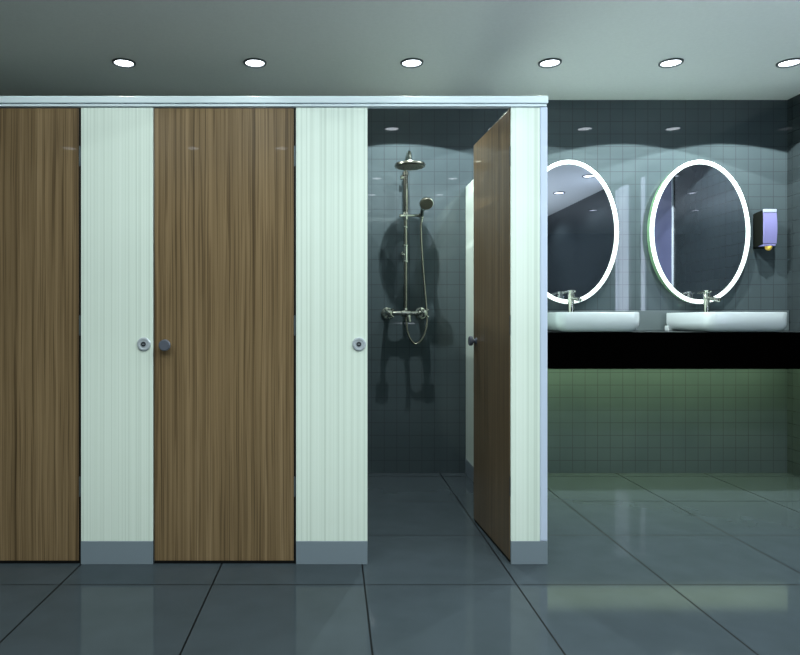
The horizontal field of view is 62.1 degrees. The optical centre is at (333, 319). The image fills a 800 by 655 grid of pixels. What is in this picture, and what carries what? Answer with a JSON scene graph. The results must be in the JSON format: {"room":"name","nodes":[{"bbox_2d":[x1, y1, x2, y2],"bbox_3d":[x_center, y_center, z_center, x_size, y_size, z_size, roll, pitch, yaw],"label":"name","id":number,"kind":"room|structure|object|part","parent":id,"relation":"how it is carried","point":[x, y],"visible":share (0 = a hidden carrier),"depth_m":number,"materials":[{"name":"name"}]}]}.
{"room":"public restroom","nodes":[
{"label":"public restroom","id":0,"kind":"room"},
{"bbox_2d":[0,473,799,654],"bbox_3d":[0.235,1.093,0.950,5.910,0.100,7.300,0,0,0],"label":"floor","id":1,"kind":"structure","parent":0,"point":[639,563],"depth_m":2.57,"materials":[{"name":"tile"}]},
{"bbox_2d":[0,108,80,562],"bbox_3d":[-1.385,0.066,2.817,0.605,1.946,0.065,0,0,0],"label":"door","id":2,"kind":"structure","parent":1,"relation":"on","point":[40,148],"depth_m":2.82,"materials":[{"name":"brown wood"}]},
{"bbox_2d":[81,107,153,563],"bbox_3d":[-0.927,0.067,2.827,0.308,1.953,0.030,0,0,0],"label":"partition panel","id":3,"kind":"object","parent":1,"relation":"on","point":[117,143],"visible":1,"depth_m":2.82,"materials":[{"name":"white laminate"}]},
{"bbox_2d":[0,96,547,108],"bbox_3d":[-0.854,-0.932,2.829,3.533,0.044,0.042,0,0,0],"label":"rail","id":4,"kind":"object","parent":3,"relation":"on","point":[371,102],"visible":0.94,"depth_m":2.81,"materials":[{"name":"silver metal"}]},
{"bbox_2d":[154,108,295,562],"bbox_3d":[-0.466,0.066,2.817,0.605,1.946,0.065,0,0,0],"label":"door","id":5,"kind":"structure","parent":1,"relation":"on","point":[225,178],"depth_m":2.82,"materials":[{"name":"brown wood"}]},
{"bbox_3d":[-0.717,0.107,2.804,0.049,0.049,0.037,0,0,0],"label":"knob","id":6,"kind":"part","parent":5,"relation":"part of","materials":[{"name":"grey metal"}]},
{"bbox_2d":[296,107,366,563],"bbox_3d":[-0.009,0.067,2.827,0.305,1.953,0.030,0,0,0],"label":"partition panel","id":7,"kind":"object","parent":1,"relation":"on","point":[331,142],"visible":1,"depth_m":2.82,"materials":[{"name":"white laminate"}]},
{"bbox_2d":[465,179,473,481],"bbox_3d":[0.904,0.068,3.674,0.019,1.951,1.648,0,0,0],"label":"divider","id":8,"kind":"object","parent":1,"relation":"on","point":[469,461],"visible":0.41,"depth_m":4.34,"materials":[{"name":"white laminate"}]},
{"bbox_2d":[468,109,510,562],"bbox_3d":[0.735,0.066,3.127,0.065,1.946,0.605,0,0,-3],"label":"door","id":9,"kind":"structure","parent":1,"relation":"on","point":[492,152],"depth_m":3.09,"materials":[{"name":"brown wood"}]},
{"bbox_3d":[0.709,0.107,3.377,0.037,0.049,0.049,0,0,-3],"label":"knob","id":10,"kind":"part","parent":9,"relation":"part of","materials":[{"name":"grey metal"}]},
{"bbox_2d":[510,107,547,563],"bbox_3d":[0.834,0.067,2.830,0.156,1.953,0.028,0,0,0],"label":"partition panel","id":11,"kind":"object","parent":1,"relation":"on","point":[528,125],"visible":1,"depth_m":2.82,"materials":[{"name":"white laminate"}]},
{"bbox_3d":[0.896,0.017,2.830,0.032,1.854,0.028,0,0,0],"label":"edge post","id":12,"kind":"part","parent":11,"relation":"part of","materials":[{"name":"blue metal"}]},
{"bbox_2d":[0,0,799,99],"bbox_3d":[0.235,-1.550,0.950,5.910,0.100,7.300,0,0,0],"label":"ceiling","id":13,"kind":"structure","parent":0,"point":[607,49],"depth_m":3.61,"materials":[{"name":"paint"}]},
{"bbox_2d":[112,58,135,67],"bbox_3d":[-1.222,-1.494,3.840,0.134,0.011,0.134,0,0,0],"label":"recessed light","id":14,"kind":"object","parent":13,"relation":"in","point":[119,62],"visible":1,"depth_m":3.83,"materials":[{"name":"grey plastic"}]},
{"bbox_2d":[115,60,132,65],"bbox_3d":[-1.222,-1.498,3.840,0.106,0.003,0.106,0,0,0],"label":"diffuser","id":15,"kind":"object","parent":14,"relation":"attached to","point":[117,62],"depth_m":3.84,"materials":[{"name":"white plastic"}]},
{"bbox_2d":[243,58,265,67],"bbox_3d":[-0.460,-1.494,3.840,0.134,0.011,0.134,0,0,0],"label":"recessed light","id":16,"kind":"object","parent":13,"relation":"in","point":[250,62],"visible":1,"depth_m":3.83,"materials":[{"name":"white plastic"}]},
{"bbox_2d":[246,60,263,65],"bbox_3d":[-0.460,-1.498,3.840,0.106,0.003,0.106,0,0,0],"label":"diffuser","id":17,"kind":"object","parent":16,"relation":"attached to","point":[248,62],"depth_m":3.84,"materials":[{"name":"white plastic"}]},
{"bbox_2d":[400,58,422,67],"bbox_3d":[0.453,-1.494,3.840,0.134,0.011,0.134,0,0,0],"label":"recessed light","id":18,"kind":"object","parent":13,"relation":"in","point":[409,62],"visible":1,"depth_m":3.83,"materials":[{"name":"white plastic"}]},
{"bbox_2d":[403,60,420,65],"bbox_3d":[0.453,-1.498,3.840,0.106,0.003,0.106,0,0,0],"label":"diffuser","id":19,"kind":"object","parent":18,"relation":"attached to","point":[405,62],"depth_m":3.84,"materials":[{"name":"white plastic"}]},
{"bbox_2d":[538,58,561,67],"bbox_3d":[1.256,-1.494,3.840,0.134,0.011,0.134,0,0,0],"label":"recessed light","id":20,"kind":"object","parent":13,"relation":"in","point":[549,62],"visible":1,"depth_m":3.83,"materials":[{"name":"white plastic"}]},
{"bbox_2d":[541,60,558,65],"bbox_3d":[1.256,-1.498,3.840,0.106,0.003,0.106,0,0,0],"label":"diffuser","id":21,"kind":"object","parent":20,"relation":"attached to","point":[543,62],"depth_m":3.84,"materials":[{"name":"white plastic"}]},
{"bbox_2d":[658,58,683,67],"bbox_3d":[1.960,-1.494,3.840,0.134,0.011,0.134,0,0,0],"label":"recessed light","id":22,"kind":"object","parent":13,"relation":"in","point":[672,62],"visible":1,"depth_m":3.83,"materials":[{"name":"white plastic"}]},
{"bbox_2d":[661,60,680,65],"bbox_3d":[1.960,-1.498,3.840,0.106,0.003,0.106,0,0,0],"label":"diffuser","id":23,"kind":"object","parent":22,"relation":"attached to","point":[665,62],"depth_m":3.83,"materials":[{"name":"white plastic"}]},
{"bbox_2d":[776,58,799,67],"bbox_3d":[2.650,-1.494,3.840,0.134,0.011,0.134,0,0,0],"label":"recessed light","id":24,"kind":"object","parent":13,"relation":"in","point":[791,62],"visible":1,"depth_m":3.85,"materials":[{"name":"white plastic"}]},
{"bbox_2d":[779,60,799,65],"bbox_3d":[2.650,-1.498,3.840,0.106,0.003,0.106,0,0,0],"label":"diffuser","id":25,"kind":"object","parent":24,"relation":"attached to","point":[784,62],"depth_m":3.83,"materials":[{"name":"white plastic"}]},
{"bbox_2d":[367,100,786,472],"bbox_3d":[0.235,-0.229,4.550,5.910,2.543,0.100,0,0,0],"label":"wall","id":26,"kind":"structure","parent":0,"point":[599,420],"depth_m":4.50,"materials":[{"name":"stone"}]},
{"bbox_2d":[381,151,432,344],"bbox_3d":[0.475,-0.464,4.286,0.310,1.258,0.428,0,0,0],"label":"shower","id":27,"kind":"object","parent":26,"relation":"attached to","point":[426,203],"visible":1,"depth_m":4.40,"materials":[{"name":"silver metal"}]},
{"bbox_3d":[0.361,-0.045,4.350,0.064,0.064,0.090,0,0,0],"label":"cross handle","id":28,"kind":"part","parent":27,"relation":"part of","materials":[{"name":"silver metal"}]},
{"bbox_3d":[0.480,-1.039,4.300,0.021,0.107,0.282,0,0,0],"label":"shower arm","id":29,"kind":"part","parent":27,"relation":"part of","materials":[{"name":"silver metal"}]},
{"bbox_3d":[0.491,-0.016,4.358,0.029,0.060,0.097,0,0,0],"label":"spout","id":30,"kind":"part","parent":27,"relation":"part of","materials":[{"name":"silver metal"}]},
{"bbox_3d":[0.590,-0.045,4.350,0.064,0.064,0.090,0,0,0],"label":"cross handle","id":31,"kind":"part","parent":27,"relation":"part of","materials":[{"name":"silver metal"}]},
{"bbox_2d":[547,160,618,303],"bbox_3d":[1.580,-0.593,4.470,0.674,0.968,0.059,0,0,0],"label":"oval mirror","id":32,"kind":"object","parent":26,"relation":"attached to","point":[583,226],"visible":0.7,"depth_m":4.44,"materials":[{"name":"silver mirror"}]},
{"bbox_2d":[547,311,788,330],"bbox_3d":[2.005,0.004,4.486,2.160,0.136,0.024,0,0,0],"label":"backsplash","id":33,"kind":"structure","parent":26,"relation":"attached to","point":[648,320],"depth_m":4.47,"materials":[{"name":"grey ceramic"}]},
{"bbox_2d":[547,311,799,368],"bbox_3d":[2.005,0.117,4.247,2.160,0.361,0.503,0,0,0],"label":"countertop","id":34,"kind":"structure","parent":26,"relation":"attached to","point":[649,346],"depth_m":4.00,"materials":[{"name":"black stone"}]},
{"bbox_2d":[561,290,581,311],"bbox_3d":[1.565,-0.122,4.305,0.094,0.148,0.138,0,0,-40],"label":"tap","id":35,"kind":"object","parent":34,"relation":"on","point":[571,298],"visible":0.91,"depth_m":4.33,"materials":[{"name":"silver metal"}]},
{"bbox_3d":[1.539,-0.183,4.336,0.101,0.026,0.039,0,0,-22],"label":"lever","id":36,"kind":"part","parent":35,"relation":"part of","materials":[{"name":"silver metal"}]},
{"bbox_3d":[1.569,-0.137,4.290,0.027,0.042,0.115,0,0,-10],"label":"spout","id":37,"kind":"part","parent":35,"relation":"part of","materials":[{"name":"silver metal"}]},
{"bbox_2d":[547,312,638,331],"bbox_3d":[1.595,0.013,4.203,0.510,0.120,0.506,0,0,0],"label":"basin","id":38,"kind":"object","parent":34,"relation":"in","point":[556,321],"visible":0.74,"depth_m":3.95,"materials":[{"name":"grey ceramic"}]},
{"bbox_2d":[547,331,799,331],"bbox_3d":[2.005,0.096,4.252,2.160,0.045,0.493,0,0,0],"label":"countertop","id":39,"kind":"structure","parent":34,"relation":"on","point":[547,331],"depth_m":4.19,"materials":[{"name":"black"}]},
{"bbox_2d":[697,290,720,311],"bbox_3d":[2.457,-0.122,4.305,0.094,0.148,0.138,0,0,-40],"label":"tap","id":40,"kind":"object","parent":34,"relation":"on","point":[706,293],"visible":0.89,"depth_m":4.33,"materials":[{"name":"silver metal"}]},
{"bbox_3d":[2.431,-0.183,4.336,0.101,0.026,0.039,0,0,-22],"label":"lever","id":41,"kind":"part","parent":40,"relation":"part of","materials":[{"name":"silver metal"}]},
{"bbox_3d":[2.461,-0.137,4.290,0.027,0.042,0.115,0,0,-10],"label":"spout","id":42,"kind":"part","parent":40,"relation":"part of","materials":[{"name":"silver metal"}]},
{"bbox_2d":[665,312,786,331],"bbox_3d":[2.487,0.013,4.203,0.510,0.120,0.506,0,0,0],"label":"basin","id":43,"kind":"object","parent":34,"relation":"in","point":[690,321],"visible":1,"depth_m":3.96,"materials":[{"name":"grey ceramic"}]},
{"bbox_3d":[2.452,0.055,4.435,0.440,0.034,0.042,0,0,0],"label":"plate","id":44,"kind":"part","parent":43,"relation":"part of","materials":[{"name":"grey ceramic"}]},
{"bbox_2d":[647,160,749,303],"bbox_3d":[2.465,-0.593,4.470,0.674,0.968,0.059,0,0,0],"label":"oval mirror","id":45,"kind":"object","parent":26,"relation":"attached to","point":[698,225],"visible":0.97,"depth_m":4.44,"materials":[{"name":"silver mirror"}]},
{"bbox_2d":[753,209,776,250],"bbox_3d":[2.899,-0.601,4.440,0.088,0.273,0.120,0,0,0],"label":"soap dispenser","id":46,"kind":"object","parent":26,"relation":"attached to","point":[764,221],"visible":1,"depth_m":4.39,"materials":[{"name":"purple plastic"}]},
{"bbox_2d":[759,244,775,246],"bbox_3d":[2.899,-0.499,4.439,0.080,0.012,0.098,0,0,0],"label":"tray","id":47,"kind":"object","parent":46,"relation":"on","point":[760,245],"depth_m":4.39,"materials":[{"name":"plastic"}]},
{"bbox_2d":[787,94,799,476],"bbox_3d":[3.140,-0.229,0.950,0.100,2.543,7.100,0,0,0],"label":"wall","id":48,"kind":"structure","parent":0,"point":[793,104],"depth_m":4.44,"materials":[{"name":"tile"}]}
]}

